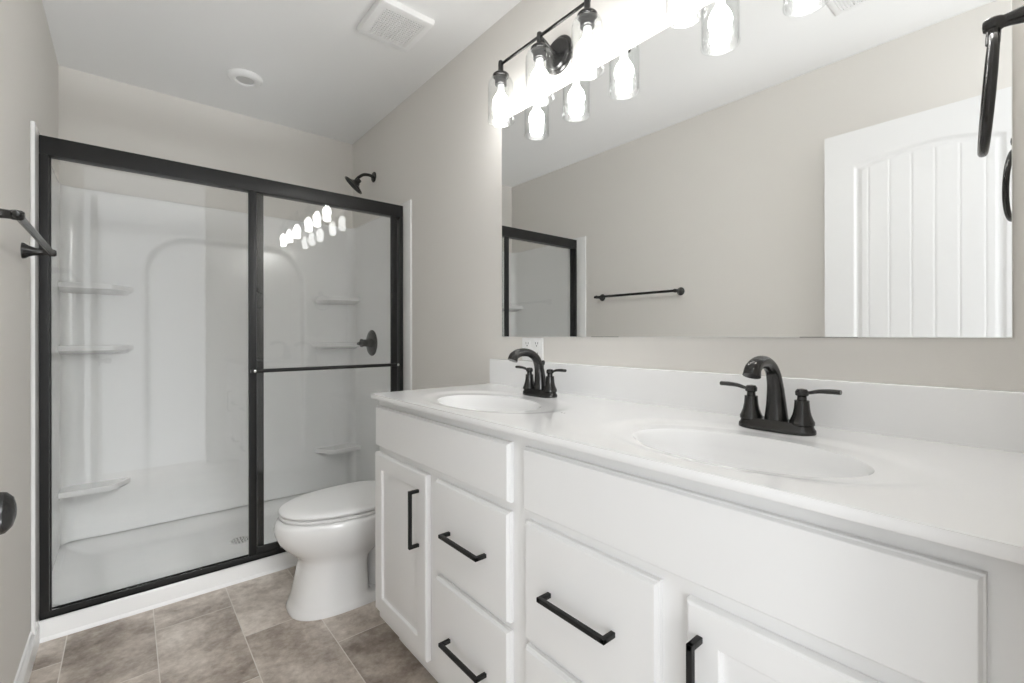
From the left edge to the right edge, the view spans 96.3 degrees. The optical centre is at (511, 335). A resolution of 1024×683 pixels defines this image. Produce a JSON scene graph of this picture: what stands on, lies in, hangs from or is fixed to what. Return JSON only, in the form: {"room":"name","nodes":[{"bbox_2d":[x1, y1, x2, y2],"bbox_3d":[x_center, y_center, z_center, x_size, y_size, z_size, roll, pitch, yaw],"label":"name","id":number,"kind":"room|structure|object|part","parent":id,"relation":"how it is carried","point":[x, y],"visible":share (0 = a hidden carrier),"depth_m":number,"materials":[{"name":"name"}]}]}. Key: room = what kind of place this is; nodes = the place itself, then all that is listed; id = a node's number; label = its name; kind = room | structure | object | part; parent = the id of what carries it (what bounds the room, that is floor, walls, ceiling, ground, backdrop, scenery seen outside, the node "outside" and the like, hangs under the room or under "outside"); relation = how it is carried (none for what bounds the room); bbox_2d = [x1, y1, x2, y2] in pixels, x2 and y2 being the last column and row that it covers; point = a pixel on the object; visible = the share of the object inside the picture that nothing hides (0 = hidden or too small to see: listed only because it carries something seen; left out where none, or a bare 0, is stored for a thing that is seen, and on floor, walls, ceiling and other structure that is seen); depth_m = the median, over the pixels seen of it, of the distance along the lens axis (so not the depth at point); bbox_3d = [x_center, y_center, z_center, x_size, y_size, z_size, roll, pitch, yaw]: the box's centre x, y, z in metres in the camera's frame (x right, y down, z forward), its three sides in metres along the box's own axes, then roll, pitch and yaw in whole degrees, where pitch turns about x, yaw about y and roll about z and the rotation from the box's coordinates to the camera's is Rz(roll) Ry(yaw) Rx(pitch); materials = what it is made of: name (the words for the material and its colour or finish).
{"room":"bathroom","nodes":[
{"label":"bathroom","id":0,"kind":"room"},
{"bbox_2d":[0,0,58,682],"bbox_3d":[-1.246,-0.108,1.006,0.100,2.440,3.372,0,0,-40],"label":"wall","id":1,"kind":"structure","parent":0,"point":[28,60],"depth_m":1.39,"materials":[{"name":"white paint"}]},
{"bbox_2d":[0,492,16,534],"bbox_3d":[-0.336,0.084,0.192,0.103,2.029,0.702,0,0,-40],"label":"door knob","id":2,"kind":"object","parent":1,"relation":"in","point":[8,506],"depth_m":0.43,"materials":[{"name":"black metal"}]},
{"bbox_2d":[14,624,39,682],"bbox_3d":[-0.957,1.067,0.753,0.014,0.090,2.346,0,0,-40],"label":"baseboard","id":3,"kind":"structure","parent":1,"relation":"attached to","point":[26,664],"depth_m":1.49,"materials":[{"name":"white paint"}]},
{"bbox_2d":[0,209,56,258],"bbox_3d":[-1.339,-0.272,1.256,0.080,0.051,0.666,0,0,-40],"label":"towel bar","id":4,"kind":"object","parent":1,"relation":"attached to","point":[26,250],"visible":1,"depth_m":1.25,"materials":[{"name":"brown metal"}]},
{"bbox_3d":[-1.141,-0.272,1.021,0.080,0.051,0.051,0,0,-40],"label":"wall post","id":5,"kind":"part","parent":4,"relation":"part of","materials":[{"name":"brown metal"}]},
{"bbox_3d":[-1.536,-0.272,1.492,0.080,0.051,0.051,0,0,-40],"label":"wall post","id":6,"kind":"part","parent":4,"relation":"part of","materials":[{"name":"brown metal"}]},
{"bbox_2d":[58,65,351,227],"bbox_3d":[-1.700,-0.107,2.760,1.458,2.440,0.100,0,0,-40],"label":"wall","id":7,"kind":"structure","parent":0,"point":[95,110],"depth_m":2.60,"materials":[{"name":"white paint"}]},
{"bbox_2d":[28,566,437,682],"bbox_3d":[-0.647,1.161,1.507,1.658,0.100,3.372,0,0,-40],"label":"floor","id":8,"kind":"structure","parent":0,"point":[243,632],"depth_m":1.64,"materials":[{"name":"tile"}]},
{"bbox_2d":[30,121,411,638],"bbox_3d":[-1.386,0.184,2.386,1.496,1.857,0.874,0,0,-40],"label":"shower stall","id":9,"kind":"object","parent":8,"relation":"on","point":[150,296],"visible":0.81,"depth_m":2.50,"materials":[{"name":"white plastic"}]},
{"bbox_2d":[58,477,130,498],"bbox_3d":[-2.043,0.759,2.266,0.282,0.045,0.124,0,0,-40],"label":"corner shelf","id":10,"kind":"object","parent":9,"relation":"attached to","point":[104,485],"depth_m":2.26,"materials":[{"name":"white plastic"}]},
{"bbox_2d":[58,345,133,354],"bbox_3d":[-2.044,0.071,2.266,0.282,0.045,0.124,0,0,-40],"label":"corner shelf","id":11,"kind":"object","parent":9,"relation":"attached to","point":[62,349],"depth_m":2.23,"materials":[{"name":"white plastic"}]},
{"bbox_2d":[58,281,133,295],"bbox_3d":[-2.045,-0.229,2.266,0.282,0.045,0.124,0,0,-40],"label":"corner shelf","id":12,"kind":"object","parent":9,"relation":"attached to","point":[65,288],"depth_m":2.25,"materials":[{"name":"white plastic"}]},
{"bbox_2d":[40,562,296,642],"bbox_3d":[-1.164,1.103,2.123,1.430,0.019,0.019,0,0,-40],"label":"trim","id":13,"kind":"structure","parent":9,"relation":"attached to","point":[168,602],"depth_m":1.88,"materials":[{"name":"white paint"}]},
{"bbox_2d":[39,135,402,620],"bbox_3d":[-1.160,0.152,2.117,1.432,1.758,0.099,0,0,-40],"label":"shower door","id":14,"kind":"structure","parent":9,"relation":"attached to","point":[50,148],"depth_m":2.02,"materials":[{"name":"black metal"}]},
{"bbox_3d":[-1.176,-0.694,2.135,1.432,0.067,0.052,0,0,-40],"label":"header rail","id":15,"kind":"part","parent":14,"relation":"part of","materials":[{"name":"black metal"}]},
{"bbox_3d":[-0.924,0.998,2.329,0.663,0.044,0.016,0,0,-40],"label":"rail","id":16,"kind":"part","parent":14,"relation":"part of","materials":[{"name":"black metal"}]},
{"bbox_3d":[-1.424,0.139,2.431,1.496,1.739,0.756,0,0,-40],"label":"wall panel","id":17,"kind":"part","parent":9,"relation":"part of","materials":[{"name":"white plastic"}]},
{"bbox_2d":[312,342,359,349],"bbox_3d":[-1.153,0.070,3.013,0.282,0.045,0.124,0,0,-40],"label":"corner shelf","id":18,"kind":"object","parent":9,"relation":"attached to","point":[315,345],"depth_m":2.99,"materials":[{"name":"white plastic"}]},
{"bbox_2d":[312,296,359,304],"bbox_3d":[-1.154,-0.231,3.013,0.282,0.045,0.124,0,0,-40],"label":"corner shelf","id":19,"kind":"object","parent":9,"relation":"attached to","point":[316,300],"depth_m":2.99,"materials":[{"name":"white plastic"}]},
{"bbox_2d":[315,443,359,454],"bbox_3d":[-1.153,0.757,3.013,0.282,0.045,0.124,0,0,-40],"label":"corner shelf","id":20,"kind":"object","parent":9,"relation":"attached to","point":[329,448],"depth_m":3.01,"materials":[{"name":"white plastic"}]},
{"bbox_2d":[357,330,376,355],"bbox_3d":[-0.930,0.048,2.875,0.109,0.164,0.164,0,0,-40],"label":"shower valve","id":21,"kind":"object","parent":9,"relation":"attached to","point":[370,342],"visible":1,"depth_m":2.87,"materials":[{"name":"black metal"}]},
{"bbox_3d":[-0.922,0.048,2.881,0.066,0.056,0.056,0,0,-40],"label":"valve handle","id":22,"kind":"part","parent":21,"relation":"part of","materials":[{"name":"brown metal"}]},
{"bbox_2d":[274,480,375,620],"bbox_3d":[-0.646,0.744,2.048,0.753,0.734,0.446,0,0,-40],"label":"toilet","id":23,"kind":"object","parent":8,"relation":"on","point":[330,531],"visible":0.57,"depth_m":1.83,"materials":[{"name":"white ceramic"}]},
{"bbox_3d":[-0.732,0.707,1.976,0.497,0.031,0.364,0,0,-40],"label":"lid","id":24,"kind":"part","parent":23,"relation":"part of","materials":[{"name":"white plastic"}]},
{"bbox_3d":[-0.731,0.730,1.977,0.495,0.016,0.358,0,0,-40],"label":"seat","id":25,"kind":"part","parent":23,"relation":"part of","materials":[{"name":"white plastic"}]},
{"bbox_2d":[375,400,1023,682],"bbox_3d":[0.201,0.666,1.188,0.564,0.889,1.540,0,0,-40],"label":"vanity cabinet","id":26,"kind":"object","parent":8,"relation":"on","point":[501,557],"visible":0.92,"depth_m":0.78,"materials":[{"name":"white paint"}]},
{"bbox_3d":[-0.361,0.684,1.485,0.017,0.549,0.361,0,0,-40],"label":"door","id":27,"kind":"part","parent":26,"relation":"part of","materials":[{"name":"white paint"}]},
{"bbox_3d":[-0.293,0.547,1.364,0.033,0.172,0.010,0,0,-40],"label":"handle","id":28,"kind":"part","parent":26,"relation":"part of","materials":[{"name":"black metal"}]},
{"bbox_3d":[-0.130,0.537,1.170,0.033,0.010,0.172,0,0,-40],"label":"handle","id":29,"kind":"part","parent":26,"relation":"part of","materials":[{"name":"black metal"}]},
{"bbox_3d":[-0.129,0.827,1.170,0.033,0.010,0.172,0,0,-40],"label":"handle","id":30,"kind":"part","parent":26,"relation":"part of","materials":[{"name":"black metal"}]},
{"bbox_3d":[-0.108,0.821,1.183,0.017,0.276,0.326,0,0,-40],"label":"drawer","id":31,"kind":"part","parent":26,"relation":"part of","materials":[{"name":"white paint"}]},
{"bbox_3d":[-0.108,0.536,1.183,0.017,0.256,0.326,0,0,-40],"label":"drawer","id":32,"kind":"part","parent":26,"relation":"part of","materials":[{"name":"white paint"}]},
{"bbox_3d":[0.139,0.820,0.888,0.017,0.276,0.331,0,0,-40],"label":"drawer","id":33,"kind":"part","parent":26,"relation":"part of","materials":[{"name":"white paint"}]},
{"bbox_3d":[0.117,0.536,0.875,0.033,0.010,0.172,0,0,-40],"label":"handle","id":34,"kind":"part","parent":26,"relation":"part of","materials":[{"name":"black metal"}]},
{"bbox_3d":[0.139,0.536,0.888,0.017,0.256,0.331,0,0,-40],"label":"drawer","id":35,"kind":"part","parent":26,"relation":"part of","materials":[{"name":"white paint"}]},
{"bbox_3d":[0.274,0.544,0.689,0.033,0.172,0.010,0,0,-40],"label":"handle","id":36,"kind":"part","parent":26,"relation":"part of","materials":[{"name":"black metal"}]},
{"bbox_2d":[371,359,1023,564],"bbox_3d":[0.209,0.222,1.197,0.543,0.246,1.550,0,0,-40],"label":"countertop","id":37,"kind":"structure","parent":26,"relation":"on","point":[942,465],"depth_m":0.88,"materials":[{"name":"white stone"}]},
{"bbox_2d":[437,395,540,411],"bbox_3d":[-0.078,0.277,1.435,0.262,0.136,0.410,0,0,-40],"label":"sink basin","id":38,"kind":"object","parent":37,"relation":"in","point":[478,403],"depth_m":1.57,"materials":[{"name":"white ceramic"}]},
{"bbox_2d":[508,348,566,397],"bbox_3d":[0.052,0.124,1.522,0.163,0.163,0.237,0,0,-40],"label":"faucet","id":39,"kind":"object","parent":37,"relation":"on","point":[542,386],"visible":1,"depth_m":1.53,"materials":[{"name":"brown metal"}]},
{"bbox_3d":[0.052,0.114,1.522,0.163,0.144,0.047,0,0,-40],"label":"spout","id":40,"kind":"part","parent":39,"relation":"part of","materials":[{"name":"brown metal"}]},
{"bbox_3d":[0.061,0.148,1.596,0.046,0.074,0.046,0,0,-40],"label":"handle","id":41,"kind":"part","parent":39,"relation":"part of","materials":[{"name":"brown metal"}]},
{"bbox_3d":[0.093,0.193,1.557,0.054,0.024,0.152,0,0,-40],"label":"plate","id":42,"kind":"part","parent":39,"relation":"part of","materials":[{"name":"brown metal"}]},
{"bbox_3d":[0.126,0.148,1.518,0.046,0.074,0.046,0,0,-40],"label":"handle","id":43,"kind":"part","parent":39,"relation":"part of","materials":[{"name":"brown metal"}]},
{"bbox_3d":[0.148,0.116,1.492,0.016,0.016,0.068,0,0,-40],"label":"lever","id":44,"kind":"part","parent":39,"relation":"part of","materials":[{"name":"brown metal"}]},
{"bbox_2d":[633,429,874,477],"bbox_3d":[0.413,0.277,0.849,0.262,0.136,0.410,0,0,-40],"label":"sink basin","id":45,"kind":"object","parent":37,"relation":"in","point":[782,458],"depth_m":0.92,"materials":[{"name":"white ceramic"}]},
{"bbox_2d":[720,356,841,435],"bbox_3d":[0.528,0.123,0.955,0.163,0.163,0.237,0,0,-40],"label":"faucet","id":46,"kind":"object","parent":37,"relation":"on","point":[775,419],"visible":1,"depth_m":0.97,"materials":[{"name":"brown metal"}]},
{"bbox_3d":[0.515,0.115,1.055,0.016,0.016,0.068,0,0,-40],"label":"lever","id":47,"kind":"part","parent":46,"relation":"part of","materials":[{"name":"brown metal"}]},
{"bbox_3d":[0.536,0.147,1.029,0.046,0.074,0.046,0,0,-40],"label":"handle","id":48,"kind":"part","parent":46,"relation":"part of","materials":[{"name":"brown metal"}]},
{"bbox_3d":[0.528,0.113,0.955,0.163,0.144,0.047,0,0,-40],"label":"spout","id":49,"kind":"part","parent":46,"relation":"part of","materials":[{"name":"brown metal"}]},
{"bbox_3d":[0.569,0.193,0.990,0.054,0.024,0.152,0,0,-40],"label":"plate","id":50,"kind":"part","parent":46,"relation":"part of","materials":[{"name":"brown metal"}]},
{"bbox_3d":[0.601,0.147,0.951,0.046,0.074,0.046,0,0,-40],"label":"handle","id":51,"kind":"part","parent":46,"relation":"part of","materials":[{"name":"brown metal"}]},
{"bbox_3d":[0.623,0.115,0.925,0.016,0.016,0.068,0,0,-40],"label":"lever","id":52,"kind":"part","parent":46,"relation":"part of","materials":[{"name":"brown metal"}]},
{"bbox_3d":[0.383,0.685,0.598,0.017,0.546,0.326,0,0,-40],"label":"door","id":53,"kind":"part","parent":26,"relation":"part of","materials":[{"name":"white paint"}]},
{"bbox_2d":[42,0,521,143],"bbox_3d":[-0.650,-1.379,1.507,1.658,0.100,3.372,0,0,-40],"label":"ceiling","id":54,"kind":"structure","parent":0,"point":[321,76],"depth_m":2.15,"materials":[{"name":"white paint"}]},
{"bbox_2d":[227,68,262,87],"bbox_3d":[-1.370,-1.315,2.357,0.158,0.024,0.158,0,0,-40],"label":"recessed light","id":55,"kind":"object","parent":54,"relation":"in","point":[242,77],"visible":1,"depth_m":2.33,"materials":[{"name":"white plastic"}]},
{"bbox_2d":[357,0,434,52],"bbox_3d":[-0.496,-1.316,1.953,0.236,0.025,0.250,0,0,-40],"label":"exhaust fan","id":56,"kind":"object","parent":54,"relation":"attached to","point":[393,23],"visible":1,"depth_m":1.93,"materials":[{"name":"white plastic"}]},
{"bbox_2d":[367,7,423,47],"bbox_3d":[-0.496,-1.308,1.953,0.178,0.004,0.192,0,0,-40],"label":"grille","id":57,"kind":"object","parent":56,"relation":"attached to","point":[391,26],"depth_m":1.95,"materials":[{"name":"white plastic"}]},
{"bbox_2d":[352,0,1023,391],"bbox_3d":[-0.052,-0.110,2.007,0.100,2.440,3.372,0,0,-40],"label":"wall","id":58,"kind":"structure","parent":0,"point":[438,150],"depth_m":1.97,"materials":[{"name":"white paint"}]},
{"bbox_2d":[345,172,375,193],"bbox_3d":[-0.946,-0.956,2.848,0.188,0.162,0.129,0,0,-40],"label":"shower head","id":59,"kind":"object","parent":58,"relation":"attached to","point":[355,183],"visible":1,"depth_m":2.82,"materials":[{"name":"black metal"}]},
{"bbox_3d":[-0.923,-0.987,2.868,0.119,0.063,0.019,0,0,-40],"label":"shower arm","id":60,"kind":"part","parent":59,"relation":"part of","materials":[{"name":"brown metal"}]},
{"bbox_2d":[522,338,543,360],"bbox_3d":[0.079,0.053,1.768,0.007,0.088,0.117,0,0,-40],"label":"wall outlet","id":61,"kind":"object","parent":58,"relation":"attached to","point":[535,344],"visible":0.69,"depth_m":1.75,"materials":[{"name":"white plastic"}]},
{"bbox_2d":[524,340,529,357],"bbox_3d":[0.060,0.054,1.787,0.003,0.070,0.035,0,0,-40],"label":"receptacle","id":62,"kind":"object","parent":61,"relation":"attached to","point":[526,342],"depth_m":1.79,"materials":[{"name":"white plastic"}]},
{"bbox_2d":[534,340,539,355],"bbox_3d":[0.095,0.053,1.746,0.003,0.070,0.035,0,0,-40],"label":"receptacle","id":63,"kind":"object","parent":61,"relation":"attached to","point":[536,342],"depth_m":1.74,"materials":[{"name":"white plastic"}]},
{"bbox_2d":[488,0,603,123],"bbox_3d":[0.115,-0.949,1.611,0.152,0.260,0.535,0,0,-40],"label":"vanity light","id":64,"kind":"object","parent":58,"relation":"attached to","point":[558,57],"visible":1,"depth_m":1.58,"materials":[{"name":"brown metal"}]},
{"bbox_2d":[493,60,508,87],"bbox_3d":[-0.043,-1.008,1.761,0.063,0.096,0.063,0,0,-40],"label":"socket","id":65,"kind":"object","parent":64,"relation":"attached to","point":[500,76],"depth_m":1.75,"materials":[{"name":"black metal"}]},
{"bbox_3d":[-0.043,-0.904,1.761,0.103,0.171,0.103,0,0,-40],"label":"lamp shade","id":66,"kind":"part","parent":64,"relation":"part of","materials":[{"name":"clear glass"}]},
{"bbox_3d":[-0.043,-0.878,1.761,0.064,0.114,0.064,0,0,-40],"label":"bulb","id":67,"kind":"part","parent":64,"relation":"part of","materials":[{"name":"white glass"}]},
{"bbox_3d":[0.096,-0.904,1.596,0.103,0.171,0.103,0,0,-40],"label":"lamp shade","id":68,"kind":"part","parent":64,"relation":"part of","materials":[{"name":"clear glass"}]},
{"bbox_2d":[531,31,548,61],"bbox_3d":[0.096,-1.008,1.596,0.063,0.096,0.063,0,0,-40],"label":"socket","id":69,"kind":"object","parent":64,"relation":"attached to","point":[539,49],"depth_m":1.58,"materials":[{"name":"brown metal"}]},
{"bbox_3d":[0.096,-0.879,1.596,0.064,0.114,0.064,0,0,-40],"label":"bulb","id":70,"kind":"part","parent":64,"relation":"part of","materials":[{"name":"white glass"}]},
{"bbox_3d":[0.126,-1.027,1.621,0.083,0.041,0.013,0,0,-40],"label":"arm","id":71,"kind":"part","parent":64,"relation":"part of","materials":[{"name":"brown metal"}]},
{"bbox_2d":[577,0,597,30],"bbox_3d":[0.235,-1.008,1.430,0.063,0.096,0.063,0,0,-40],"label":"socket","id":72,"kind":"object","parent":64,"relation":"attached to","point":[587,16],"depth_m":1.42,"materials":[{"name":"brown metal"}]},
{"bbox_3d":[0.235,-0.904,1.430,0.103,0.171,0.103,0,0,-40],"label":"lamp shade","id":73,"kind":"part","parent":64,"relation":"part of","materials":[{"name":"clear glass"}]},
{"bbox_3d":[0.235,-0.879,1.430,0.064,0.114,0.064,0,0,-40],"label":"bulb","id":74,"kind":"part","parent":64,"relation":"part of","materials":[{"name":"white glass"}]},
{"bbox_2d":[664,0,706,23],"bbox_3d":[0.603,-0.949,1.029,0.152,0.260,0.535,0,0,-40],"label":"vanity light","id":75,"kind":"object","parent":58,"relation":"attached to","point":[683,9],"visible":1,"depth_m":1.17,"materials":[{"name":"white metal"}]},
{"bbox_3d":[0.446,-0.879,1.179,0.064,0.114,0.064,0,0,-40],"label":"bulb","id":76,"kind":"part","parent":75,"relation":"part of","materials":[{"name":"white glass"}]},
{"bbox_2d":[490,359,1023,452],"bbox_3d":[0.409,0.159,1.365,0.020,0.121,1.550,0,0,-40],"label":"backsplash","id":77,"kind":"structure","parent":58,"relation":"attached to","point":[981,418],"depth_m":0.99,"materials":[{"name":"white stone"}]},
{"bbox_2d":[502,0,1012,337],"bbox_3d":[0.421,-0.442,1.360,0.006,0.893,1.437,0,0,-40],"label":"mirror","id":78,"kind":"object","parent":58,"relation":"attached to","point":[744,168],"visible":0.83,"depth_m":1.10,"materials":[{"name":"grey mirror"}]},
{"bbox_3d":[0.698,-0.111,0.514,0.671,2.440,0.120,0,0,-40],"label":"wall","id":79,"kind":"structure","parent":0,"visible":0},
{"bbox_2d":[977,5,1023,157],"bbox_3d":[0.666,-0.349,0.613,0.158,0.200,0.072,0,0,-40],"label":"towel ring","id":80,"kind":"object","parent":79,"relation":"attached to","point":[992,27],"visible":1,"depth_m":0.60,"materials":[{"name":"brown metal"}]},
{"bbox_3d":[0.669,-0.423,0.610,0.051,0.051,0.063,0,0,-40],"label":"wall post","id":81,"kind":"part","parent":80,"relation":"part of","materials":[{"name":"brown metal"}]}
]}

